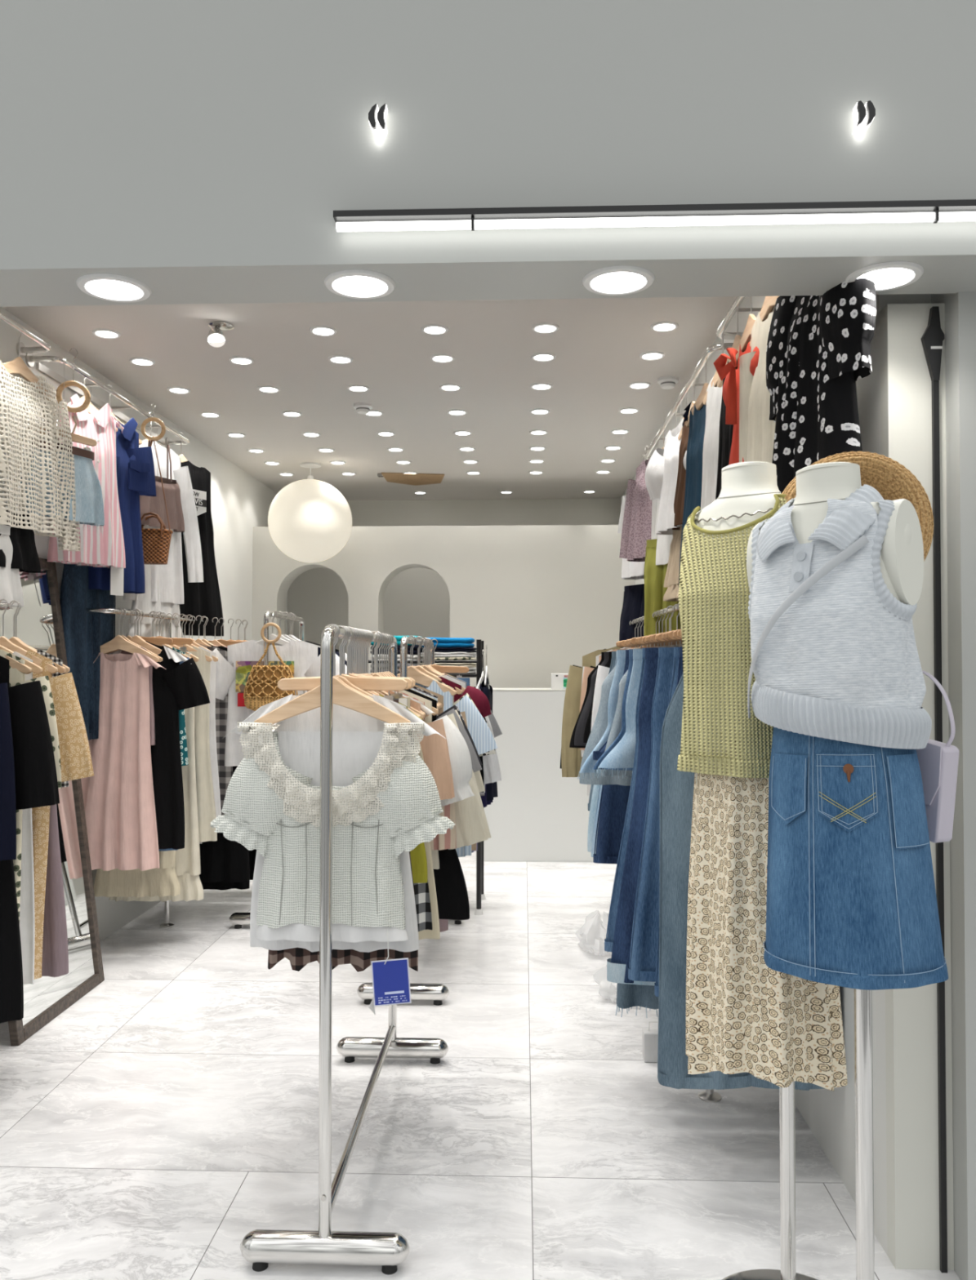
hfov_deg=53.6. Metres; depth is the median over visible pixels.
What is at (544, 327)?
recessed light
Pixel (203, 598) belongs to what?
dress
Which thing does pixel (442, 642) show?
folded garment
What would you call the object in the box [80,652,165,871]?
dress
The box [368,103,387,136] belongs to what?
quotation mark
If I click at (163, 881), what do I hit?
skirt
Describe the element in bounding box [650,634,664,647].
hanger
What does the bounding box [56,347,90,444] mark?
hanger
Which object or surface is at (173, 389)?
recessed light
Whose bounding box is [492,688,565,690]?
countertop
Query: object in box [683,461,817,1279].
mannequin
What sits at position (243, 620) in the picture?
hanger
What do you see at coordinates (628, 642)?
hanger
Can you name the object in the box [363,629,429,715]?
clothes hanger
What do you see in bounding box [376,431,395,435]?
recessed light
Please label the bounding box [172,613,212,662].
clothes hanger
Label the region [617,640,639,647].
hanger
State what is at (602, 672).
shirt
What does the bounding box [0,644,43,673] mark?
clothes hanger
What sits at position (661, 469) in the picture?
blouse
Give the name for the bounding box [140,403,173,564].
bag
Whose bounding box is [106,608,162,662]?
clothes hanger
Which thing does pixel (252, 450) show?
recessed light
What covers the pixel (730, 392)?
blouse
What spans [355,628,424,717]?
clothes hanger
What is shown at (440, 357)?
recessed light
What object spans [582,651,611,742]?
skirt
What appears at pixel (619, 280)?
recessed light
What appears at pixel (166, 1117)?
floor
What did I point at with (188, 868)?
skirt
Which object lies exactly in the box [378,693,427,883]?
camisole
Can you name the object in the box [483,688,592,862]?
counter
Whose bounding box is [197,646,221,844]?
dress
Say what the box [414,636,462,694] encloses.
clothes hanger
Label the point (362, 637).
clothes hanger
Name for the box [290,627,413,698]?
hanger
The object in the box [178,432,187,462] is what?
clothes hanger
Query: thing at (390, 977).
tag
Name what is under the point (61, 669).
clothes hanger
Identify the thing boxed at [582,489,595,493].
recessed light
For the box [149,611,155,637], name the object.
clothes hanger
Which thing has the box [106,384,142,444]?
clothes hanger
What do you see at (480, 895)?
shelf rack
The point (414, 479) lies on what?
ceiling patch
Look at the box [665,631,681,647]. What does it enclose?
hanger
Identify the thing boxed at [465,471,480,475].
recessed light
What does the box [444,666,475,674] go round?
folded garment
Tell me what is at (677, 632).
hanger
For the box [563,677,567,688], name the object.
picture
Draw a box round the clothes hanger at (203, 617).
[201,617,216,646]
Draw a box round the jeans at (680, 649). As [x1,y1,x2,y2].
[675,646,684,687]
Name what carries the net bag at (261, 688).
hanging from the rack at (237, 919)
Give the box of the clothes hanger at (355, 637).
[350,627,421,718]
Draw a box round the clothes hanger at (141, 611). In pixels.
[140,610,144,635]
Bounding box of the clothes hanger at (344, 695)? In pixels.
[253,623,410,724]
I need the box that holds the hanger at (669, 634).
[667,630,681,646]
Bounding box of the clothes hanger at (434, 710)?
[372,631,438,715]
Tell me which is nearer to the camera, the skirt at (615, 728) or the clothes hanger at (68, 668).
the clothes hanger at (68, 668)
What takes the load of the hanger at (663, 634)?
hanging from the rail at (708, 1095)
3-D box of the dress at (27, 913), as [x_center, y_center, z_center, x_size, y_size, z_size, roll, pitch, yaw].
[-1.635,0.561,3.142,0.335,1.100,0.092,0,-1,2]
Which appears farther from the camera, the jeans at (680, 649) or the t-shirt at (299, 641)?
the t-shirt at (299, 641)
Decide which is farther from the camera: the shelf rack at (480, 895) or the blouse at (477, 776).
the shelf rack at (480, 895)
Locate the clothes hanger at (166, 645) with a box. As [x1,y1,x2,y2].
[150,611,190,658]
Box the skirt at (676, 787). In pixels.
[657,648,839,1090]
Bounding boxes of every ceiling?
[0,0,975,306]
[1,296,736,500]
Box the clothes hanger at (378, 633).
[376,632,382,676]
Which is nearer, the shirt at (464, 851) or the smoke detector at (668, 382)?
the shirt at (464, 851)
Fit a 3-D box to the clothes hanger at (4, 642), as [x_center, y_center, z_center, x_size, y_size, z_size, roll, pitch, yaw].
[-1.612,-0.013,3.213,0.370,0.248,0.014,0,-1,2]
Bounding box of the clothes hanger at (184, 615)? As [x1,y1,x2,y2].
[181,614,188,638]
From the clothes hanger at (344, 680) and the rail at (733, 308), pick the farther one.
the rail at (733, 308)
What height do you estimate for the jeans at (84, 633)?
1.610 m
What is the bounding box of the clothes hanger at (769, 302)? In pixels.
[749,296,778,346]
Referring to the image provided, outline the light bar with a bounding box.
[333,199,975,231]
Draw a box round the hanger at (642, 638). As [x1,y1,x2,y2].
[641,635,681,646]
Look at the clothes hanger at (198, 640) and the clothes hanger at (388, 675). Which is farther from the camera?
the clothes hanger at (198, 640)
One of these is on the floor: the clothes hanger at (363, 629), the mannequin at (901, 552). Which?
the mannequin at (901, 552)
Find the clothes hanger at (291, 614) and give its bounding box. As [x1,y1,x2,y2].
[289,613,301,640]
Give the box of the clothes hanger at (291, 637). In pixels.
[286,612,299,640]
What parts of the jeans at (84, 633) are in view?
trouser leg, trouser leg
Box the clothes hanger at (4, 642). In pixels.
[0,599,57,673]
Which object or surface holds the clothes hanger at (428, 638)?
hanging from the rack at (437, 993)
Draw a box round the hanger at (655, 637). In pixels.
[654,633,681,647]
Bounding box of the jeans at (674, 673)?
[653,647,678,997]
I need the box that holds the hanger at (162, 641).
[131,610,173,645]
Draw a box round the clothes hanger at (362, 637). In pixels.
[357,628,425,718]
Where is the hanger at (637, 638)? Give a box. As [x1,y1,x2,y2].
[635,604,679,648]
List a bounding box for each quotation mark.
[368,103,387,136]
[852,100,875,133]
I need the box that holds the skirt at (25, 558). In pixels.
[0,510,40,573]
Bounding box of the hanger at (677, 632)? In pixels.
[676,629,681,639]
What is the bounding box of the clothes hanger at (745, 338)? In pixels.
[734,296,755,368]
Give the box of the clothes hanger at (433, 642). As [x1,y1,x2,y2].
[429,642,444,673]
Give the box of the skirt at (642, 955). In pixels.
[627,647,673,982]
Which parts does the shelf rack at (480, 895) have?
shelf, post, post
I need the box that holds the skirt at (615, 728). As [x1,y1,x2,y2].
[600,670,632,775]
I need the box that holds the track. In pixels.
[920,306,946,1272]
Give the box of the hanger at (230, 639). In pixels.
[226,618,235,640]
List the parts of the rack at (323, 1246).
frame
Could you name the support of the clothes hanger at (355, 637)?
hanging from the rack at (323, 1246)
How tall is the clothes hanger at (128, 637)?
0.248 m
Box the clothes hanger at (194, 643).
[186,614,209,650]
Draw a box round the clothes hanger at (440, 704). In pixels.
[385,634,441,707]
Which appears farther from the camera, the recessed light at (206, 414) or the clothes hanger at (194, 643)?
the recessed light at (206, 414)
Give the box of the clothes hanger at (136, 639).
[129,608,161,654]
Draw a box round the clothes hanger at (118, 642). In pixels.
[100,608,159,662]
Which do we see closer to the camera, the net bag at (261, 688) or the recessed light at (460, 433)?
the net bag at (261, 688)
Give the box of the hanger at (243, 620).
[241,619,247,640]
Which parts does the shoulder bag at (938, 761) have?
handle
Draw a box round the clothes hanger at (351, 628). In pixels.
[346,626,419,717]
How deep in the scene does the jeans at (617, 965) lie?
2.96 m
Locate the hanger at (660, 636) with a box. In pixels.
[657,632,681,647]
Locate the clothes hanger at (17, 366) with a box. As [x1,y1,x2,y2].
[0,329,53,400]
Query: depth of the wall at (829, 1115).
2.46 m
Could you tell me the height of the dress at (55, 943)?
1.130 m
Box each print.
[192,488,206,515]
[235,661,293,692]
[377,995,407,1003]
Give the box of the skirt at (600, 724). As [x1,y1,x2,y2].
[578,664,631,786]
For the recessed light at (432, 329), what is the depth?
4.08 m
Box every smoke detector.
[353,402,372,413]
[657,375,678,389]
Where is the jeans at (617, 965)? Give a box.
[606,647,657,985]
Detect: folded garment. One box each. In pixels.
[370,635,420,645]
[370,644,422,654]
[370,653,422,663]
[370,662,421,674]
[419,647,475,652]
[419,662,475,667]
[420,651,475,657]
[421,637,474,647]
[422,657,475,660]
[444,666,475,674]
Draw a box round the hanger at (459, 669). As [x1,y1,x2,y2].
[399,639,468,677]
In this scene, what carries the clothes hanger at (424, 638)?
hanging from the rack at (437, 993)
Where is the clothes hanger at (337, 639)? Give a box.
[333,625,373,699]
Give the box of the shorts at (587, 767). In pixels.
[577,649,626,780]
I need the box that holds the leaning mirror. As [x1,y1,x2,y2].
[0,557,104,1045]
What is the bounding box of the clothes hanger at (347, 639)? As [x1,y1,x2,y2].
[342,626,377,695]
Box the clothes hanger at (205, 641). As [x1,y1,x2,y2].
[200,616,213,645]
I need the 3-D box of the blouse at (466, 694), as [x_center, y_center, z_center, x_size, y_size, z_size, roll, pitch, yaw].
[-0.308,0.412,4.035,0.659,0.560,0.091,0,-1,1]
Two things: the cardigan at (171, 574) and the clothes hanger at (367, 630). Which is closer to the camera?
the clothes hanger at (367, 630)
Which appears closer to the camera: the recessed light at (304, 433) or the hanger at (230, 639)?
the hanger at (230, 639)
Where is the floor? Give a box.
[0,850,959,1279]
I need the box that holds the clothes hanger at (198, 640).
[195,615,211,646]
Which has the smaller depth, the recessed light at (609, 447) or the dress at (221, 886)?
the dress at (221, 886)
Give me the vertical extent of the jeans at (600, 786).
0.862 m
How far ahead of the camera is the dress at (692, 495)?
3.75 m
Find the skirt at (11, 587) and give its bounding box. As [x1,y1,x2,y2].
[0,524,23,606]
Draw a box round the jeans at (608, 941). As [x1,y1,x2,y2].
[604,648,644,951]
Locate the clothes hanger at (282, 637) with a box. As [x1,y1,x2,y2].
[276,611,289,640]
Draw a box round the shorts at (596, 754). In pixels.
[592,649,629,759]
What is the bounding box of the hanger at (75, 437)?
[28,400,97,450]
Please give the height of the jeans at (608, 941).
0.942 m
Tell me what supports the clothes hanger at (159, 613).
hanging from the rail at (89, 611)
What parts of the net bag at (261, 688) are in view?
ring handle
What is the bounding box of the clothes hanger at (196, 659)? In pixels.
[160,612,199,662]
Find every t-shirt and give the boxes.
[213,640,346,766]
[298,640,355,672]
[304,640,355,663]
[317,647,355,673]
[413,687,481,765]
[436,708,481,772]
[617,495,644,579]
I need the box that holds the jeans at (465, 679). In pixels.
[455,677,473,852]
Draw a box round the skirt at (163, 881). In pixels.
[93,849,180,897]
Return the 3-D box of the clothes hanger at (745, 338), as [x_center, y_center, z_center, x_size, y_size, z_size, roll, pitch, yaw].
[0.810,-1.003,2.973,0.014,0.248,0.370,0,-1,-4]
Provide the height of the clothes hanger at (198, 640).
0.248 m
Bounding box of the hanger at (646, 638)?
[644,635,657,647]
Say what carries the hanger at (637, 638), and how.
hanging from the rail at (708, 1095)
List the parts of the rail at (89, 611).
rail, leg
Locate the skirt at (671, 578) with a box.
[662,415,683,601]
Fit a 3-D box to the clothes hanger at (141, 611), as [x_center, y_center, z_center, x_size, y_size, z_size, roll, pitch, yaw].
[-1.678,-0.018,4.672,0.370,0.248,0.014,0,-1,3]
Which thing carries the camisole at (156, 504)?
hanging from the clothes hanger at (145, 440)
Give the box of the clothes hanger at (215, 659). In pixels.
[178,613,217,662]
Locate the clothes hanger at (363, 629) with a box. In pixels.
[361,629,427,715]
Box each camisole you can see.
[139,440,184,532]
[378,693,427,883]
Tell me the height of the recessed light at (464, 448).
0.007 m
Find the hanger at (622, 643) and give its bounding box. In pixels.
[619,611,658,648]
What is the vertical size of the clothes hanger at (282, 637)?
0.228 m
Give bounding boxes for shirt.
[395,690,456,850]
[410,688,471,857]
[414,684,475,850]
[415,680,497,755]
[560,646,621,777]
[579,647,634,750]
[580,647,625,795]
[590,647,637,731]
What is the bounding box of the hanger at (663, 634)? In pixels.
[662,631,676,647]
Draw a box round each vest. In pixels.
[671,422,688,529]
[747,484,931,749]
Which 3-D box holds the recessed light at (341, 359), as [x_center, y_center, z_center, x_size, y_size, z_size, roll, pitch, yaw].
[-0.685,-1.305,4.496,0.116,0.007,0.116,0,-1,2]
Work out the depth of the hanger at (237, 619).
5.63 m
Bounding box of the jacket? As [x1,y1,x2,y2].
[480,667,497,800]
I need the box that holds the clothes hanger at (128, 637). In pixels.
[125,608,133,639]
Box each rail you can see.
[0,311,51,358]
[0,601,9,610]
[25,353,189,447]
[86,608,196,927]
[629,603,720,1102]
[643,342,733,459]
[715,296,760,339]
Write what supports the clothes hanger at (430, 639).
hanging from the rack at (437, 993)
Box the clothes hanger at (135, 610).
[132,609,138,637]
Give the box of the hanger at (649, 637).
[647,634,681,647]
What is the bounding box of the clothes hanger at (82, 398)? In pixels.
[53,368,117,431]
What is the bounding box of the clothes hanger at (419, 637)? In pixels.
[415,637,422,666]
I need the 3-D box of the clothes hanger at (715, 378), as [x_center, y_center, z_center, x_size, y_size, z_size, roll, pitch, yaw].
[0.825,-0.994,3.393,0.014,0.248,0.370,0,-1,-8]
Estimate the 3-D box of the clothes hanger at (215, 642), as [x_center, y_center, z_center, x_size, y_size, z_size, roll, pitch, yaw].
[-1.522,-0.003,5.391,0.370,0.248,0.014,0,-1,0]
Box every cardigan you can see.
[123,440,203,604]
[399,689,490,869]
[441,675,501,784]
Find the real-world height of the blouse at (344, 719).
0.628 m
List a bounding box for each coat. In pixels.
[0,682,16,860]
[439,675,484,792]
[560,647,622,768]
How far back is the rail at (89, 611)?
4.95 m
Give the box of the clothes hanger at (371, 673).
[369,631,377,675]
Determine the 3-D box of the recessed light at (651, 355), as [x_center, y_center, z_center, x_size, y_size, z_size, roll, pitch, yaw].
[0.754,-1.306,4.443,0.116,0.007,0.116,0,-1,2]
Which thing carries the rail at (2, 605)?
on the floor
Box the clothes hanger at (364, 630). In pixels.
[360,630,426,716]
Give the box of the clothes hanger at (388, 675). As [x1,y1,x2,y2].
[382,633,440,709]
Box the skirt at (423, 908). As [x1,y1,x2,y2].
[394,697,432,931]
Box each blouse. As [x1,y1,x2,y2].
[36,649,68,786]
[209,722,455,942]
[225,693,445,952]
[258,690,474,806]
[385,690,454,799]
[410,688,484,792]
[413,686,481,768]
[434,678,479,711]
[437,675,493,737]
[618,458,651,561]
[644,417,686,534]
[650,499,672,564]
[713,340,759,465]
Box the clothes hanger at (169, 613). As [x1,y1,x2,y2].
[165,613,172,637]
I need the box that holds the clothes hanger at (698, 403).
[684,359,708,426]
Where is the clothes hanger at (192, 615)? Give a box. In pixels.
[189,615,195,641]
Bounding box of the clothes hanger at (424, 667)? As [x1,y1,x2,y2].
[420,637,465,692]
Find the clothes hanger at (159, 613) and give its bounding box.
[158,613,164,636]
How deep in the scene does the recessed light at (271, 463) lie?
6.87 m
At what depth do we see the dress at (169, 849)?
4.52 m
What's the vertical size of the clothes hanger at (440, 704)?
0.248 m
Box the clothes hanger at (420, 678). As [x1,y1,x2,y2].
[397,635,455,695]
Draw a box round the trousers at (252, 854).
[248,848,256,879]
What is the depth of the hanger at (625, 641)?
4.26 m
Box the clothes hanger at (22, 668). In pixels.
[4,654,31,674]
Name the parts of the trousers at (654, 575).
trouser leg, trouser leg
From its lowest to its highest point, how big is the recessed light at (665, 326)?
0.007 m
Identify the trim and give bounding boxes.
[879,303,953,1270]
[930,291,975,1279]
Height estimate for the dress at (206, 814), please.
1.072 m
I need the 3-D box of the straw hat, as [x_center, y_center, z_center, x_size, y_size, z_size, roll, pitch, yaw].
[0.720,-0.225,1.926,0.300,0.297,0.176,0,-1,14]
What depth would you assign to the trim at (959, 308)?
2.15 m
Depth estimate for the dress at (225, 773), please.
5.04 m
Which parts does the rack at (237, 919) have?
frame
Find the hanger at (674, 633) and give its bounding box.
[672,629,681,639]
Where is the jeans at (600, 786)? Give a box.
[591,657,617,857]
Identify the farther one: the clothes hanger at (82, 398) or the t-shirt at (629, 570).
the t-shirt at (629, 570)
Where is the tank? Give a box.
[676,493,786,777]
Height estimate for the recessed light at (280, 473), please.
0.007 m
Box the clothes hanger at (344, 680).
[337,625,372,695]
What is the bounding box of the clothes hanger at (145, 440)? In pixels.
[143,412,155,442]
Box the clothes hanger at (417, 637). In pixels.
[416,637,462,690]
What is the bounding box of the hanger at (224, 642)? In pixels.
[208,617,246,646]
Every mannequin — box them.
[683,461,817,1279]
[746,462,923,1279]
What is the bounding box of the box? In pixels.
[551,673,568,689]
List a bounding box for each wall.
[0,306,287,941]
[252,524,635,688]
[287,498,620,660]
[620,293,930,1254]
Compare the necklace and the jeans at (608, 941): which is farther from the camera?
the jeans at (608, 941)
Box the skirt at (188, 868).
[108,653,204,902]
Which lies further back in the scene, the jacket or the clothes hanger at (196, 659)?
the jacket
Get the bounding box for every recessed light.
[75,273,151,302]
[92,328,120,338]
[128,357,155,365]
[167,386,190,393]
[200,411,220,417]
[226,432,245,437]
[228,355,254,364]
[247,448,265,453]
[257,385,279,392]
[263,461,280,465]
[278,472,293,475]
[281,410,302,417]
[302,431,320,436]
[309,325,337,336]
[317,448,334,452]
[324,269,395,299]
[328,355,353,364]
[329,460,346,464]
[340,471,355,475]
[346,384,369,391]
[364,409,383,416]
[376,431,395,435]
[386,447,404,451]
[395,460,411,464]
[402,471,417,474]
[413,491,426,493]
[421,324,448,334]
[430,353,454,362]
[439,383,461,391]
[446,408,466,415]
[453,430,471,435]
[457,446,475,451]
[462,459,478,463]
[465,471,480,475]
[499,490,512,493]
[528,429,547,435]
[528,445,546,450]
[528,458,544,462]
[528,470,543,474]
[529,382,552,390]
[529,408,550,414]
[530,352,555,361]
[531,322,559,333]
[582,265,654,295]
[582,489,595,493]
[595,470,610,473]
[599,458,615,462]
[604,445,622,449]
[609,429,629,434]
[617,407,639,413]
[627,382,650,389]
[639,351,664,359]
[649,320,678,331]
[844,261,923,292]
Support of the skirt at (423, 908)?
hanging from the hanger at (410, 683)
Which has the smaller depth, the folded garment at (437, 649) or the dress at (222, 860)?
the dress at (222, 860)
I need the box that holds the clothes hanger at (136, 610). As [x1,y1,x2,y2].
[134,609,144,640]
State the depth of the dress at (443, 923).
3.00 m
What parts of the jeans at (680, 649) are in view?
trouser leg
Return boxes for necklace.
[693,507,772,522]
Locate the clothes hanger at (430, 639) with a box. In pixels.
[425,639,466,687]
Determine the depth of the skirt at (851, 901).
1.63 m
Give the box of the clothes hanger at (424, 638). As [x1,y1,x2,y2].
[422,638,441,675]
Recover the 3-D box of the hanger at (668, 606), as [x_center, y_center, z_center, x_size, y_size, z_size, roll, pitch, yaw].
[0.760,-0.037,4.046,0.330,0.205,0.015,0,-1,4]
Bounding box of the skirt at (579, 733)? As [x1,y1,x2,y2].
[573,652,608,746]
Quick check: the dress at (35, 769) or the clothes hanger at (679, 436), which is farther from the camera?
the clothes hanger at (679, 436)
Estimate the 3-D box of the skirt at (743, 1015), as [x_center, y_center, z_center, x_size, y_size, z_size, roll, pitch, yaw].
[0.565,0.535,1.998,0.294,0.727,0.343,1,-3,-43]
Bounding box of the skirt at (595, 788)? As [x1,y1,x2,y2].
[586,651,616,852]
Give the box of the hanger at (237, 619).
[235,618,241,640]
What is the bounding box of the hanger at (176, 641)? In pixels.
[155,611,193,653]
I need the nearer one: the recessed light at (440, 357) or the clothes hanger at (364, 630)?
the clothes hanger at (364, 630)
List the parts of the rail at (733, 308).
rail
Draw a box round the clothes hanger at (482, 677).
[475,648,488,688]
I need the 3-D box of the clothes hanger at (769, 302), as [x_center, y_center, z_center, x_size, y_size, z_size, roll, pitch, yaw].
[0.801,-1.008,2.733,0.013,0.248,0.370,0,-1,-2]
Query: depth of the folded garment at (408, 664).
5.32 m
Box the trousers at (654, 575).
[643,412,683,636]
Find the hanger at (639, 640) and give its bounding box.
[637,603,680,647]
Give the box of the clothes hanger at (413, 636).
[409,635,456,693]
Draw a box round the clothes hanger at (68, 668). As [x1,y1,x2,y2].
[11,601,70,672]
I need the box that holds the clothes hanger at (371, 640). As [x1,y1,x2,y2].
[366,630,373,675]
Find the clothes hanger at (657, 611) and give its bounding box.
[638,610,662,648]
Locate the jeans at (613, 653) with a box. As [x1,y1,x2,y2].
[587,651,615,810]
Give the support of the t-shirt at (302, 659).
hanging from the clothes hanger at (272, 637)
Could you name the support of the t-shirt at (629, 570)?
hanging from the clothes hanger
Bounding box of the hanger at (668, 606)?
[629,606,671,648]
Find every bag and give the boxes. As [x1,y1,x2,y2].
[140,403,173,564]
[243,610,297,711]
[641,1021,657,1062]
[746,535,958,843]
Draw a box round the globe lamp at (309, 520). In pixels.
[267,462,351,562]
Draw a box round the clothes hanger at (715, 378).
[702,328,724,404]
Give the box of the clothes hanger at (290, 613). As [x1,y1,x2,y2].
[288,613,300,640]
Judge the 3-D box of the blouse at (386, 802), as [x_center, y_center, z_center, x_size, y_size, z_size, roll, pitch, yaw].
[-0.368,0.447,2.269,0.583,0.509,0.112,0,-1,2]
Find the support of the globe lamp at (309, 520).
hanging from the ceiling at (597, 344)
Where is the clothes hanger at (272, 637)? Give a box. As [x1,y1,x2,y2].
[256,610,288,645]
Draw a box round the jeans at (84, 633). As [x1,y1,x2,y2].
[60,385,115,740]
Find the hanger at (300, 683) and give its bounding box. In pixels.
[277,625,407,701]
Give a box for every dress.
[0,649,62,920]
[0,655,59,1023]
[12,651,35,984]
[25,649,93,979]
[41,804,68,977]
[47,394,125,595]
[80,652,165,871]
[88,417,156,593]
[109,640,209,848]
[158,657,189,851]
[172,647,188,765]
[178,460,223,635]
[190,646,217,842]
[197,643,243,815]
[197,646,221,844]
[199,643,248,882]
[200,849,249,890]
[404,688,469,919]
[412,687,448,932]
[478,717,495,755]
[479,680,492,807]
[678,401,705,588]
[700,377,722,509]
[715,360,737,499]
[738,306,775,462]
[765,278,875,493]
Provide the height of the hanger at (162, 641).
0.205 m
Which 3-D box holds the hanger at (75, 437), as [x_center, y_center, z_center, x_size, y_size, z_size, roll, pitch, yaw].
[-1.740,-0.884,3.966,0.015,0.205,0.330,-1,-1,26]
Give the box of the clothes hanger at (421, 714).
[353,627,423,719]
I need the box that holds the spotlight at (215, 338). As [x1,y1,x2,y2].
[207,320,233,346]
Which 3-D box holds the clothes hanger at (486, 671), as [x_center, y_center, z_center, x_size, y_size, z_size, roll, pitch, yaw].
[-0.008,0.138,5.432,0.008,0.228,0.380,0,-1,2]
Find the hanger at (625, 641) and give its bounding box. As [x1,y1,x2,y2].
[624,608,665,648]
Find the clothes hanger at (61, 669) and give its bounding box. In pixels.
[8,600,66,673]
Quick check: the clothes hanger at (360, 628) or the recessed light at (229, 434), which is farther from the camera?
the recessed light at (229, 434)
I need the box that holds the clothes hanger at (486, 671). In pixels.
[484,644,488,685]
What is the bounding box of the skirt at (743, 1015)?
[685,737,847,1091]
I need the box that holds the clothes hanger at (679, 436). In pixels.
[677,378,694,439]
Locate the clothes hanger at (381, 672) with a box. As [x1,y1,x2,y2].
[380,633,439,709]
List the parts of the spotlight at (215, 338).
ceiling plate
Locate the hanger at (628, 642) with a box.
[626,608,669,648]
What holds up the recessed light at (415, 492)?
in the ceiling at (597, 344)
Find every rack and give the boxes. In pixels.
[229,610,304,928]
[240,624,448,1275]
[356,635,462,1005]
[368,639,485,915]
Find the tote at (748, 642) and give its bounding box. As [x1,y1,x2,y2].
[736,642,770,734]
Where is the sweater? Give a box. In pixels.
[0,360,80,551]
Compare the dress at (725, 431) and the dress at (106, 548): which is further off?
the dress at (106, 548)
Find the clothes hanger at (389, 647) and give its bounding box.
[387,634,444,706]
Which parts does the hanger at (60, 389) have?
cord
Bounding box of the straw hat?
[779,451,933,561]
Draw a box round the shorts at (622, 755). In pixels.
[596,648,641,778]
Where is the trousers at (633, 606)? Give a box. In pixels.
[618,583,644,640]
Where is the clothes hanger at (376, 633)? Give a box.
[373,632,380,673]
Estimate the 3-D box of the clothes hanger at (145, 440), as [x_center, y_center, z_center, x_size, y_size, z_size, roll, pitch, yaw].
[-1.751,-1.061,5.021,0.014,0.248,0.370,0,-1,22]
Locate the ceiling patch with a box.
[381,472,444,485]
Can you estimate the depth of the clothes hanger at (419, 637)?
4.16 m
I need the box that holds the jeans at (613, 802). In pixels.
[592,784,630,863]
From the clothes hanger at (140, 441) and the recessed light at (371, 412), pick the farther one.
the recessed light at (371, 412)
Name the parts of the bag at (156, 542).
handle, ring handle, handle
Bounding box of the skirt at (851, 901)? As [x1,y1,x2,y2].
[762,727,947,990]
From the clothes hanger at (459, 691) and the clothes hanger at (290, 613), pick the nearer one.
the clothes hanger at (459, 691)
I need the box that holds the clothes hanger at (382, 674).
[378,632,438,709]
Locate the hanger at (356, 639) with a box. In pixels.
[305,627,415,697]
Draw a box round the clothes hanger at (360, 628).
[358,628,426,717]
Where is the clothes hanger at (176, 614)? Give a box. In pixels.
[173,613,180,637]
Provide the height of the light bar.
0.038 m
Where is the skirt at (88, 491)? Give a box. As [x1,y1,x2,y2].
[20,365,104,533]
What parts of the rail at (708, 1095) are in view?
rail, leg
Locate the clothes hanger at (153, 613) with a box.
[152,613,191,657]
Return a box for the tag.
[368,928,411,1014]
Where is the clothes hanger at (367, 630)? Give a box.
[364,630,372,675]
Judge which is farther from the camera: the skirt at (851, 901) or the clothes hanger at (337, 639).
the clothes hanger at (337, 639)
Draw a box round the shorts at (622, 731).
[592,648,632,777]
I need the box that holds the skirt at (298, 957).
[267,700,417,972]
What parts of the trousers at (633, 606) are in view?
trouser leg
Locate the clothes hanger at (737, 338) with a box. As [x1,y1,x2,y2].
[716,304,741,387]
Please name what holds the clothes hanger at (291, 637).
hanging from the rack at (237, 919)
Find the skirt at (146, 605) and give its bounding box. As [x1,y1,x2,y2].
[125,422,183,638]
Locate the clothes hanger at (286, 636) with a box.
[281,611,295,640]
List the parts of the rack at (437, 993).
frame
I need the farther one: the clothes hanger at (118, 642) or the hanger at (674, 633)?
the clothes hanger at (118, 642)
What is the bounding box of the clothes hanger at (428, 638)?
[423,638,443,675]
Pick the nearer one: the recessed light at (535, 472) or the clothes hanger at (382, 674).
the clothes hanger at (382, 674)
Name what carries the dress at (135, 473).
hanging from the clothes hanger at (140, 441)
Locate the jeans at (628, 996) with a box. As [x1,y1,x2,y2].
[615,982,658,1017]
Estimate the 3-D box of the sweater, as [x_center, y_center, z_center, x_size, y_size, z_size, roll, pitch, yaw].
[-1.804,-0.713,3.692,0.124,0.679,0.734,0,-1,14]
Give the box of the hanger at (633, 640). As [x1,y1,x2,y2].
[630,605,673,648]
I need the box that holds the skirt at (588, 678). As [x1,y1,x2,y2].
[568,652,604,747]
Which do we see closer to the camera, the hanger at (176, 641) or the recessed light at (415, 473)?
the hanger at (176, 641)
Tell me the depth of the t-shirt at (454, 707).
3.05 m
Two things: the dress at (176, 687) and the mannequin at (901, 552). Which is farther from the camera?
the dress at (176, 687)
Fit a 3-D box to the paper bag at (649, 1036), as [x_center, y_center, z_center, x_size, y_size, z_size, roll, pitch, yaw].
[0.575,1.383,3.333,0.080,0.132,0.050,0,-1,2]
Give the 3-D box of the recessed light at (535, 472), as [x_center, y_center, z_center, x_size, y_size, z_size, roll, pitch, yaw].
[0.358,-1.250,7.209,0.116,0.007,0.116,0,-1,2]
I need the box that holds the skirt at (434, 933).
[402,697,439,939]
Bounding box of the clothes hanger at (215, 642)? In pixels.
[210,617,225,646]
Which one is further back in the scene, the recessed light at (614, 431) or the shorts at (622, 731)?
the recessed light at (614, 431)

